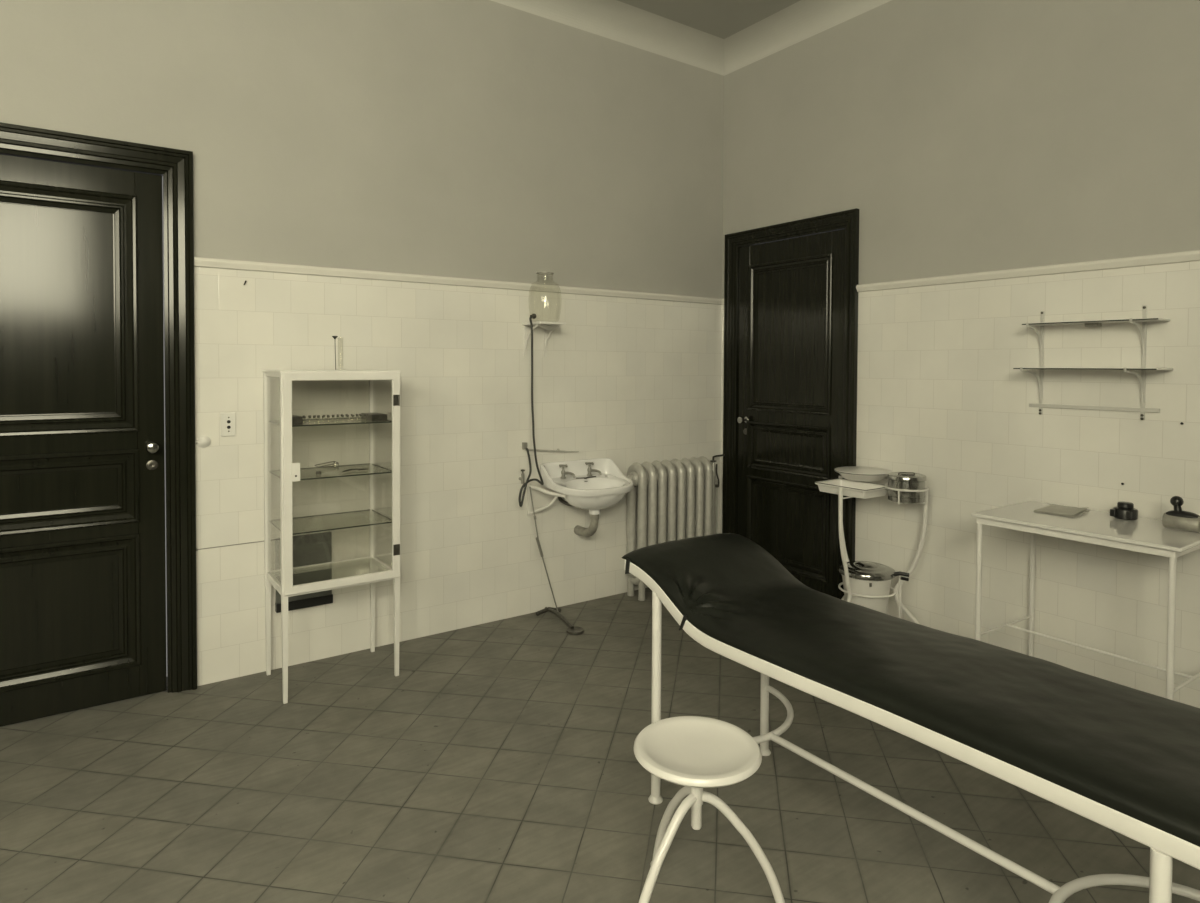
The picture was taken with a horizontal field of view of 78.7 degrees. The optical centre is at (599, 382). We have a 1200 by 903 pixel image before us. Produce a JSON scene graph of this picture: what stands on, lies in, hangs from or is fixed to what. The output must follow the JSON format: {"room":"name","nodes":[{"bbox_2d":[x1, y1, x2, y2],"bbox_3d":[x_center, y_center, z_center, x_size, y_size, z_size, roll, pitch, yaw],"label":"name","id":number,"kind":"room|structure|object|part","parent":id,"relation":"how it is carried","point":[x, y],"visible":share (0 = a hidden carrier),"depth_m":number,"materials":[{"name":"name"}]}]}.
{"room":"examination room","nodes":[
{"label":"examination room","id":0,"kind":"room"},
{"bbox_2d":[0,0,723,685],"bbox_3d":[-1.788,-0.539,3.540,6.400,3.900,0.200,-1,2,-35],"label":"wall","id":1,"kind":"structure","parent":0,"point":[472,139],"depth_m":3.98,"materials":[{"name":"beige tile"}]},
{"bbox_2d":[0,122,196,726],"bbox_3d":[-2.333,0.187,3.049,1.129,2.466,0.108,-1,2,-35],"label":"door","id":2,"kind":"structure","parent":1,"relation":"in","point":[92,602],"depth_m":3.17,"materials":[{"name":"black wood"}]},
{"bbox_3d":[-2.354,-0.302,3.071,0.685,1.031,0.014,-1,2,-35],"label":"panel","id":3,"kind":"part","parent":2,"relation":"part of","materials":[{"name":"brown wood"}]},
{"bbox_3d":[-2.358,0.461,3.089,0.685,0.315,0.014,-1,2,-35],"label":"panel","id":4,"kind":"part","parent":2,"relation":"part of","materials":[{"name":"brown wood"}]},
{"bbox_3d":[-2.361,0.974,3.100,0.685,0.580,0.014,-1,2,-35],"label":"panel","id":5,"kind":"part","parent":2,"relation":"part of","materials":[{"name":"brown wood"}]},
{"bbox_3d":[-2.341,-0.301,3.053,0.701,1.047,0.032,-1,2,-35],"label":"panel moulding","id":6,"kind":"part","parent":2,"relation":"part of","materials":[{"name":"brown wood"}]},
{"bbox_3d":[-2.345,0.462,3.070,0.701,0.331,0.032,-1,2,-35],"label":"panel moulding","id":7,"kind":"part","parent":2,"relation":"part of","materials":[{"name":"brown wood"}]},
{"bbox_3d":[-2.347,0.974,3.082,0.701,0.596,0.032,-1,2,-35],"label":"panel moulding","id":8,"kind":"part","parent":2,"relation":"part of","materials":[{"name":"brown wood"}]},
{"bbox_3d":[-2.016,0.371,3.292,0.045,0.045,0.006,-1,2,-35],"label":"keyhole plate","id":9,"kind":"part","parent":2,"relation":"part of","materials":[{"name":"metal"}]},
{"bbox_3d":[-1.997,0.288,3.264,0.053,0.053,0.068,-1,2,-35],"label":"knob","id":10,"kind":"part","parent":2,"relation":"part of","materials":[{"name":"silver metal"}]},
{"bbox_2d":[195,436,210,447],"bbox_3d":[-1.841,0.274,3.388,0.067,0.056,0.023,-1,2,-35],"label":"door stop","id":11,"kind":"object","parent":1,"relation":"attached to","point":[203,441],"visible":1,"depth_m":3.38,"materials":[{"name":"white"}]},
{"bbox_2d":[221,412,235,436],"bbox_3d":[-1.755,0.197,3.453,0.064,0.112,0.012,-1,2,-35],"label":"socket plate","id":12,"kind":"object","parent":1,"relation":"attached to","point":[228,420],"visible":1,"depth_m":3.45,"materials":[{"name":"white"}]},
{"bbox_2d":[196,539,274,550],"bbox_3d":[-1.731,0.773,3.488,0.352,0.012,0.006,-1,2,-35],"label":"cable","id":13,"kind":"object","parent":1,"relation":"attached to","point":[272,539],"visible":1,"depth_m":3.47,"materials":[{"name":"grey plastic"}]},
{"bbox_2d":[275,532,332,612],"bbox_3d":[-1.478,0.943,3.657,0.270,0.362,0.030,-1,2,-35],"label":"electrical box","id":14,"kind":"object","parent":1,"relation":"attached to","point":[316,548],"visible":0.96,"depth_m":3.66,"materials":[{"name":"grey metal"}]},
{"bbox_2d":[194,257,721,304],"bbox_3d":[-0.483,-0.571,4.323,3.373,0.044,0.032,-1,2,-35],"label":"trim","id":15,"kind":"structure","parent":1,"relation":"attached to","point":[198,261],"depth_m":3.99,"materials":[{"name":"white tile"}]},
{"bbox_2d":[519,469,524,483],"bbox_3d":[-0.465,0.556,4.350,0.026,0.086,0.048,-1,2,-35],"label":"valve","id":16,"kind":"object","parent":1,"relation":"attached to","point":[521,478],"visible":1,"depth_m":4.33,"materials":[{"name":"silver metal"}]},
{"bbox_2d":[522,321,565,356],"bbox_3d":[-0.330,-0.255,4.321,0.187,0.200,0.213,-1,2,-35],"label":"shelf","id":17,"kind":"object","parent":1,"relation":"attached to","point":[545,325],"visible":0.93,"depth_m":4.33,"materials":[{"name":"white metal"}]},
{"bbox_2d":[530,272,553,318],"bbox_3d":[-0.324,-0.502,4.311,0.196,0.289,0.196,0,1,-10],"label":"bottle","id":18,"kind":"object","parent":17,"relation":"on","point":[534,316],"visible":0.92,"depth_m":4.26,"materials":[{"name":"clear glass"}]},
{"bbox_2d":[518,316,543,506],"bbox_3d":[-0.431,0.162,4.273,0.166,1.099,0.140,-1,2,-35],"label":"hose","id":19,"kind":"object","parent":18,"relation":"hanging from","point":[541,482],"visible":1,"depth_m":4.22,"materials":[{"name":"grey rubber"}]},
{"bbox_2d":[522,442,578,451],"bbox_3d":[-0.295,0.395,4.465,0.391,0.080,0.026,-1,2,-31],"label":"rail","id":20,"kind":"object","parent":1,"relation":"attached to","point":[524,444],"visible":0.94,"depth_m":4.43,"materials":[{"name":"silver metal"}]},
{"bbox_3d":[-0.288,0.414,4.468,0.379,0.043,0.017,-1,2,-33],"label":"arm","id":21,"kind":"part","parent":20,"relation":"part of","materials":[{"name":"metal"}]},
{"bbox_2d":[527,458,633,536],"bbox_3d":[-0.076,0.727,4.412,0.604,0.471,0.417,-1,2,-35],"label":"basin","id":22,"kind":"object","parent":1,"relation":"attached to","point":[594,485],"visible":0.96,"depth_m":4.43,"materials":[{"name":"white ceramic"}]},
{"bbox_2d":[559,464,575,478],"bbox_3d":[-0.207,0.542,4.448,0.070,0.085,0.121,-1,2,-35],"label":"tap","id":23,"kind":"object","parent":22,"relation":"on","point":[564,473],"depth_m":4.46,"materials":[{"name":"silver metal"}]},
{"bbox_2d":[585,462,601,475],"bbox_3d":[-0.049,0.541,4.560,0.070,0.085,0.121,-1,2,-35],"label":"tap","id":24,"kind":"object","parent":22,"relation":"on","point":[589,466],"depth_m":4.58,"materials":[{"name":"silver metal"}]},
{"bbox_2d":[491,0,891,75],"bbox_3d":[-0.113,-2.187,1.312,6.200,0.125,5.300,-1,2,-35],"label":"trim","id":25,"kind":"structure","parent":1,"relation":"attached to","point":[615,20],"depth_m":4.69,"materials":[{"name":"paint"}]},
{"bbox_2d":[0,587,1199,902],"bbox_3d":[-0.130,1.518,1.397,6.600,0.100,5.700,-1,2,-35],"label":"floor","id":26,"kind":"structure","parent":0,"point":[499,763],"depth_m":2.55,"materials":[{"name":"tile"}]},
{"bbox_2d":[262,370,400,703],"bbox_3d":[-1.285,0.677,3.513,0.540,1.474,0.414,-1,2,-35],"label":"cabinet","id":27,"kind":"object","parent":26,"relation":"on","point":[289,471],"visible":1,"depth_m":3.48,"materials":[{"name":"white metal"}]},
{"bbox_3d":[-1.601,0.681,3.522,0.026,1.462,0.026,-1,2,-35],"label":"leg","id":28,"kind":"part","parent":27,"relation":"part of","materials":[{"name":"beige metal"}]},
{"bbox_3d":[-1.393,0.689,3.228,0.026,1.462,0.026,-1,2,-35],"label":"leg","id":29,"kind":"part","parent":27,"relation":"part of","materials":[{"name":"white metal"}]},
{"bbox_3d":[-1.340,0.395,3.221,0.038,0.082,0.009,-1,2,-35],"label":"latch plate","id":30,"kind":"part","parent":27,"relation":"part of","materials":[{"name":"white metal"}]},
{"bbox_2d":[292,415,302,424],"bbox_3d":[-1.392,0.169,3.312,0.062,0.035,0.122,-1,2,-35],"label":"instrument case","id":31,"kind":"object","parent":27,"relation":"on","point":[296,420],"visible":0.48,"depth_m":3.27,"materials":[{"name":"metal"}]},
{"bbox_2d":[314,461,338,469],"bbox_3d":[-1.283,0.396,3.431,0.092,0.045,0.072,-1,2,-35],"label":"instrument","id":32,"kind":"object","parent":27,"relation":"in","point":[334,463],"visible":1,"depth_m":3.43,"materials":[{"name":"silver metal"}]},
{"bbox_3d":[-1.287,-0.045,3.504,0.524,0.030,0.379,-1,2,-35],"label":"frame","id":33,"kind":"part","parent":27,"relation":"part of","materials":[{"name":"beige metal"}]},
{"bbox_2d":[269,417,391,426],"bbox_3d":[-1.286,0.186,3.507,0.494,0.006,0.357,-1,2,-35],"label":"glass shelf","id":34,"kind":"object","parent":27,"relation":"attached to","point":[272,421],"depth_m":3.43,"materials":[{"name":"grey"}]},
{"bbox_2d":[269,463,391,479],"bbox_3d":[-1.287,0.427,3.513,0.494,0.006,0.357,-1,2,-35],"label":"glass shelf","id":35,"kind":"object","parent":27,"relation":"attached to","point":[371,465],"depth_m":3.51,"materials":[{"name":"grey"}]},
{"bbox_2d":[269,509,391,534],"bbox_3d":[-1.288,0.667,3.518,0.494,0.006,0.357,-1,2,-35],"label":"glass shelf","id":36,"kind":"object","parent":27,"relation":"attached to","point":[371,511],"depth_m":3.52,"materials":[{"name":"grey"}]},
{"bbox_3d":[-1.291,0.927,3.526,0.524,0.030,0.379,-1,2,-35],"label":"frame","id":37,"kind":"part","parent":27,"relation":"part of","materials":[{"name":"white metal"}]},
{"bbox_3d":[-1.287,-0.054,3.504,0.540,0.012,0.395,-1,2,-35],"label":"panel","id":38,"kind":"part","parent":27,"relation":"part of","materials":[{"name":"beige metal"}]},
{"bbox_2d":[332,336,337,369],"bbox_3d":[-1.268,-0.144,3.550,0.062,0.164,0.046,-1,2,-35],"label":"glass cylinder","id":39,"kind":"object","parent":27,"relation":"on","point":[334,337],"visible":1,"depth_m":3.54,"materials":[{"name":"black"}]},
{"bbox_3d":[-1.173,0.443,3.353,0.524,0.982,0.016,-1,2,-35],"label":"cabinet door","id":40,"kind":"part","parent":27,"relation":"part of","materials":[{"name":"white metal"}]},
{"bbox_3d":[-1.188,0.677,3.814,0.026,1.462,0.026,-1,2,-35],"label":"leg","id":41,"kind":"part","parent":27,"relation":"part of","materials":[{"name":"white metal"}]},
{"bbox_2d":[361,412,386,420],"bbox_3d":[-1.104,0.167,3.576,0.077,0.031,0.162,-1,2,-35],"label":"instrument case","id":42,"kind":"object","parent":27,"relation":"on","point":[375,416],"visible":0.97,"depth_m":3.52,"materials":[{"name":"metal"}]},
{"bbox_3d":[-1.104,0.153,3.575,0.077,0.005,0.162,-1,2,-35],"label":"case lid","id":43,"kind":"part","parent":42,"relation":"part of","materials":[{"name":"metal"}]},
{"bbox_3d":[-0.980,0.684,3.519,0.026,1.462,0.026,-1,2,-35],"label":"leg","id":44,"kind":"part","parent":27,"relation":"part of","materials":[{"name":"white metal"}]},
{"bbox_2d":[529,487,583,634],"bbox_3d":[-0.240,1.005,4.235,0.246,0.795,0.426,-1,2,-35],"label":"foot pedal","id":45,"kind":"object","parent":26,"relation":"on","point":[571,630],"visible":1,"depth_m":4.26,"materials":[{"name":"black metal"}]},
{"bbox_3d":[-0.323,0.985,4.288,0.183,0.759,0.040,0,1,-22],"label":"pull rod","id":46,"kind":"part","parent":45,"relation":"part of","materials":[{"name":"silver metal"}]},
{"bbox_3d":[-0.141,1.397,4.116,0.100,0.016,0.100,-1,2,-35],"label":"foot plate","id":47,"kind":"part","parent":45,"relation":"part of","materials":[{"name":"metal"}]},
{"bbox_2d":[626,454,724,600],"bbox_3d":[0.524,0.950,4.935,0.862,0.882,0.175,-1,2,-35],"label":"radiator","id":48,"kind":"object","parent":26,"relation":"on","point":[675,497],"visible":0.59,"depth_m":4.80,"materials":[{"name":"metal"}]},
{"bbox_2d":[634,716,784,902],"bbox_3d":[0.292,1.213,1.945,0.416,0.486,0.421,1,1,18],"label":"stool","id":49,"kind":"object","parent":26,"relation":"on","point":[695,753],"visible":1,"depth_m":1.95,"materials":[{"name":"white metal"}]},
{"bbox_3d":[0.159,1.278,1.880,0.252,0.359,0.034,-1,2,-39],"label":"leg","id":50,"kind":"part","parent":49,"relation":"part of","materials":[{"name":"white metal"}]},
{"bbox_3d":[0.210,1.273,2.088,0.033,0.359,0.252,0,1,-22],"label":"leg","id":51,"kind":"part","parent":49,"relation":"part of","materials":[{"name":"white metal"}]},
{"bbox_3d":[0.260,0.983,1.959,0.340,0.026,0.340,-1,2,-35],"label":"seat","id":52,"kind":"part","parent":49,"relation":"part of","materials":[{"name":"beige ceramic"}]},
{"bbox_3d":[0.390,1.277,1.964,0.251,0.359,0.034,0,1,-1],"label":"leg","id":53,"kind":"part","parent":49,"relation":"part of","materials":[{"name":"white metal"}]},
{"bbox_2d":[838,476,928,623],"bbox_3d":[1.546,0.983,4.031,0.500,0.863,0.541,1,1,22],"label":"stand","id":54,"kind":"object","parent":26,"relation":"on","point":[844,556],"visible":0.62,"depth_m":3.93,"materials":[{"name":"white metal"}]},
{"bbox_3d":[1.439,0.982,4.282,0.030,0.854,0.181,0,1,-13],"label":"leg","id":55,"kind":"part","parent":54,"relation":"part of","materials":[{"name":"white metal"}]},
{"bbox_3d":[1.294,0.989,3.924,0.181,0.854,0.030,-1,2,-35],"label":"leg","id":56,"kind":"part","parent":54,"relation":"part of","materials":[{"name":"white metal"}]},
{"bbox_2d":[815,478,887,498],"bbox_3d":[1.395,0.586,4.045,0.241,0.053,0.336,-1,2,-35],"label":"tray","id":57,"kind":"object","parent":54,"relation":"on","point":[857,489],"visible":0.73,"depth_m":4.03,"materials":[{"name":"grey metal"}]},
{"bbox_2d":[834,466,890,481],"bbox_3d":[1.498,0.522,4.173,0.310,0.055,0.310,-1,2,-35],"label":"dish","id":58,"kind":"object","parent":54,"relation":"on","point":[855,473],"visible":0.93,"depth_m":4.09,"materials":[{"name":"grey ceramic"}]},
{"bbox_3d":[1.498,0.528,4.173,0.304,0.044,0.304,-1,2,-35],"label":"dish","id":59,"kind":"part","parent":58,"relation":"part of","materials":[{"name":"beige ceramic"}]},
{"bbox_3d":[1.499,0.500,4.172,0.306,0.011,0.306,-1,2,-35],"label":"dish lid","id":60,"kind":"part","parent":58,"relation":"part of","materials":[{"name":"beige ceramic"}]},
{"bbox_2d":[838,561,908,617],"bbox_3d":[1.488,1.207,4.062,0.306,0.411,0.334,0,1,-19],"label":"bucket","id":61,"kind":"object","parent":54,"relation":"on","point":[867,578],"visible":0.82,"depth_m":3.97,"materials":[{"name":"white metal"}]},
{"bbox_3d":[1.484,1.033,4.071,0.306,0.062,0.306,-1,2,-35],"label":"bucket lid","id":62,"kind":"part","parent":61,"relation":"part of","materials":[{"name":"silver metal"}]},
{"bbox_3d":[1.585,1.232,4.007,0.123,0.361,0.017,1,2,32],"label":"lid rod","id":63,"kind":"part","parent":61,"relation":"part of","materials":[{"name":"white metal"}]},
{"bbox_2d":[887,472,925,502],"bbox_3d":[1.637,0.554,3.907,0.194,0.151,0.194,-1,2,-35],"label":"drum","id":64,"kind":"object","parent":54,"relation":"on","point":[897,480],"visible":0.98,"depth_m":3.83,"materials":[{"name":"silver metal"}]},
{"bbox_3d":[1.637,0.501,3.906,0.194,0.031,0.194,-1,2,-35],"label":"lid","id":65,"kind":"part","parent":64,"relation":"part of","materials":[{"name":"silver metal"}]},
{"bbox_3d":[1.689,0.990,3.958,0.181,0.854,0.030,1,1,28],"label":"leg","id":66,"kind":"part","parent":54,"relation":"part of","materials":[{"name":"white metal"}]},
{"bbox_2d":[622,533,1199,902],"bbox_3d":[0.866,1.035,2.037,0.597,0.845,1.938,-1,2,-35],"label":"couch","id":67,"kind":"object","parent":26,"relation":"on","point":[1125,760],"visible":1,"depth_m":1.82,"materials":[{"name":"black leather"}]},
{"bbox_3d":[0.194,1.074,2.517,0.033,0.716,0.033,-1,2,-35],"label":"leg","id":68,"kind":"part","parent":67,"relation":"part of","materials":[{"name":"white metal"}]},
{"bbox_3d":[0.639,1.069,2.832,0.033,0.716,0.033,-1,2,-35],"label":"leg","id":69,"kind":"part","parent":67,"relation":"part of","materials":[{"name":"white metal"}]},
{"bbox_3d":[1.024,1.158,1.342,0.033,0.610,0.033,-1,2,-35],"label":"leg","id":70,"kind":"part","parent":67,"relation":"part of","materials":[{"name":"white metal"}]},
{"bbox_2d":[971,501,1199,699],"bbox_3d":[2.089,1.012,3.105,0.550,0.854,0.765,-1,2,-35],"label":"side table","id":71,"kind":"object","parent":26,"relation":"on","point":[1143,534],"visible":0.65,"depth_m":3.00,"materials":[{"name":"white metal"}]},
{"bbox_3d":[1.682,1.026,3.252,0.028,0.814,0.028,-1,2,-35],"label":"leg","id":72,"kind":"part","parent":71,"relation":"part of","materials":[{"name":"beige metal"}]},
{"bbox_3d":[2.091,1.022,3.541,0.028,0.814,0.028,-1,2,-35],"label":"leg","id":73,"kind":"part","parent":71,"relation":"part of","materials":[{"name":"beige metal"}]},
{"bbox_2d":[1033,504,1089,516],"bbox_3d":[2.081,0.570,3.295,0.230,0.017,0.157,-1,2,-41],"label":"folded paper","id":74,"kind":"object","parent":71,"relation":"on","point":[1067,511],"visible":1,"depth_m":3.28,"materials":[{"name":"white paper"}]},
{"bbox_2d":[1110,501,1137,519],"bbox_3d":[2.257,0.548,3.144,0.097,0.070,0.086,-1,2,-35],"label":"inkstand","id":75,"kind":"object","parent":71,"relation":"on","point":[1124,510],"visible":1,"depth_m":3.12,"materials":[{"name":"black"}]},
{"bbox_3d":[2.087,1.041,2.677,0.028,0.814,0.028,-1,2,-35],"label":"leg","id":76,"kind":"part","parent":71,"relation":"part of","materials":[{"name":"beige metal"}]},
{"bbox_2d":[1162,496,1199,532],"bbox_3d":[2.330,0.522,2.923,0.062,0.133,0.120,-1,2,-32],"label":"ink blotter","id":77,"kind":"object","parent":71,"relation":"on","point":[1176,518],"visible":1,"depth_m":2.92,"materials":[{"name":"black"}]},
{"bbox_3d":[2.319,0.477,2.939,0.043,0.044,0.043,-1,2,-35],"label":"knob","id":78,"kind":"part","parent":77,"relation":"part of","materials":[{"name":"black"}]},
{"bbox_2d":[617,0,799,38],"bbox_3d":[-0.112,-2.324,1.309,6.600,0.150,5.700,-1,2,-35],"label":"ceiling","id":79,"kind":"structure","parent":0,"point":[722,19],"depth_m":4.57,"materials":[{"name":"paint"}]},
{"bbox_2d":[720,0,1199,707],"bbox_3d":[2.494,-0.511,3.195,0.200,3.900,5.700,-1,2,-35],"label":"wall","id":80,"kind":"structure","parent":0,"point":[964,136],"depth_m":3.66,"materials":[{"name":"beige tile"}]},
{"bbox_2d":[722,208,858,598],"bbox_3d":[1.224,0.174,4.830,0.108,2.443,1.091,-1,2,-35],"label":"door","id":81,"kind":"structure","parent":80,"relation":"in","point":[791,294],"depth_m":4.81,"materials":[{"name":"black wood"}]},
{"bbox_3d":[0.999,0.260,5.117,0.068,0.053,0.053,-1,2,-35],"label":"knob","id":82,"kind":"part","parent":81,"relation":"part of","materials":[{"name":"silver metal"}]},
{"bbox_3d":[1.235,0.951,4.858,0.032,0.596,0.701,-1,2,-35],"label":"panel moulding","id":83,"kind":"part","parent":81,"relation":"part of","materials":[{"name":"brown wood"}]},
{"bbox_3d":[1.238,0.438,4.846,0.032,0.331,0.701,-1,2,-35],"label":"panel moulding","id":84,"kind":"part","parent":81,"relation":"part of","materials":[{"name":"brown wood"}]},
{"bbox_3d":[1.254,0.950,4.871,0.014,0.580,0.685,-1,2,-35],"label":"panel","id":85,"kind":"part","parent":81,"relation":"part of","materials":[{"name":"brown wood"}]},
{"bbox_3d":[1.241,-0.307,4.829,0.032,1.011,0.701,-1,2,-35],"label":"panel moulding","id":86,"kind":"part","parent":81,"relation":"part of","materials":[{"name":"brown wood"}]},
{"bbox_3d":[1.256,0.438,4.859,0.014,0.315,0.685,-1,2,-35],"label":"panel","id":87,"kind":"part","parent":81,"relation":"part of","materials":[{"name":"brown wood"}]},
{"bbox_3d":[1.260,-0.307,4.843,0.014,0.995,0.685,-1,2,-35],"label":"panel","id":88,"kind":"part","parent":81,"relation":"part of","materials":[{"name":"brown wood"}]},
{"bbox_2d":[856,250,1199,291],"bbox_3d":[2.733,-0.518,2.663,0.032,0.044,4.155,-1,2,-35],"label":"trim","id":89,"kind":"structure","parent":80,"relation":"attached to","point":[1194,255],"depth_m":3.50,"materials":[{"name":"white tile"}]},
{"bbox_2d":[1013,305,1172,419],"bbox_3d":[2.187,-0.089,3.282,0.210,0.500,0.579,-1,2,-35],"label":"wall shelf","id":90,"kind":"object","parent":80,"relation":"attached to","point":[1094,323],"visible":1,"depth_m":3.25,"materials":[{"name":"white metal"}]},
{"bbox_3d":[2.254,0.115,3.363,0.009,0.018,0.533,-1,2,-35],"label":"rail","id":91,"kind":"part","parent":90,"relation":"part of","materials":[{"name":"white metal"}]}
]}

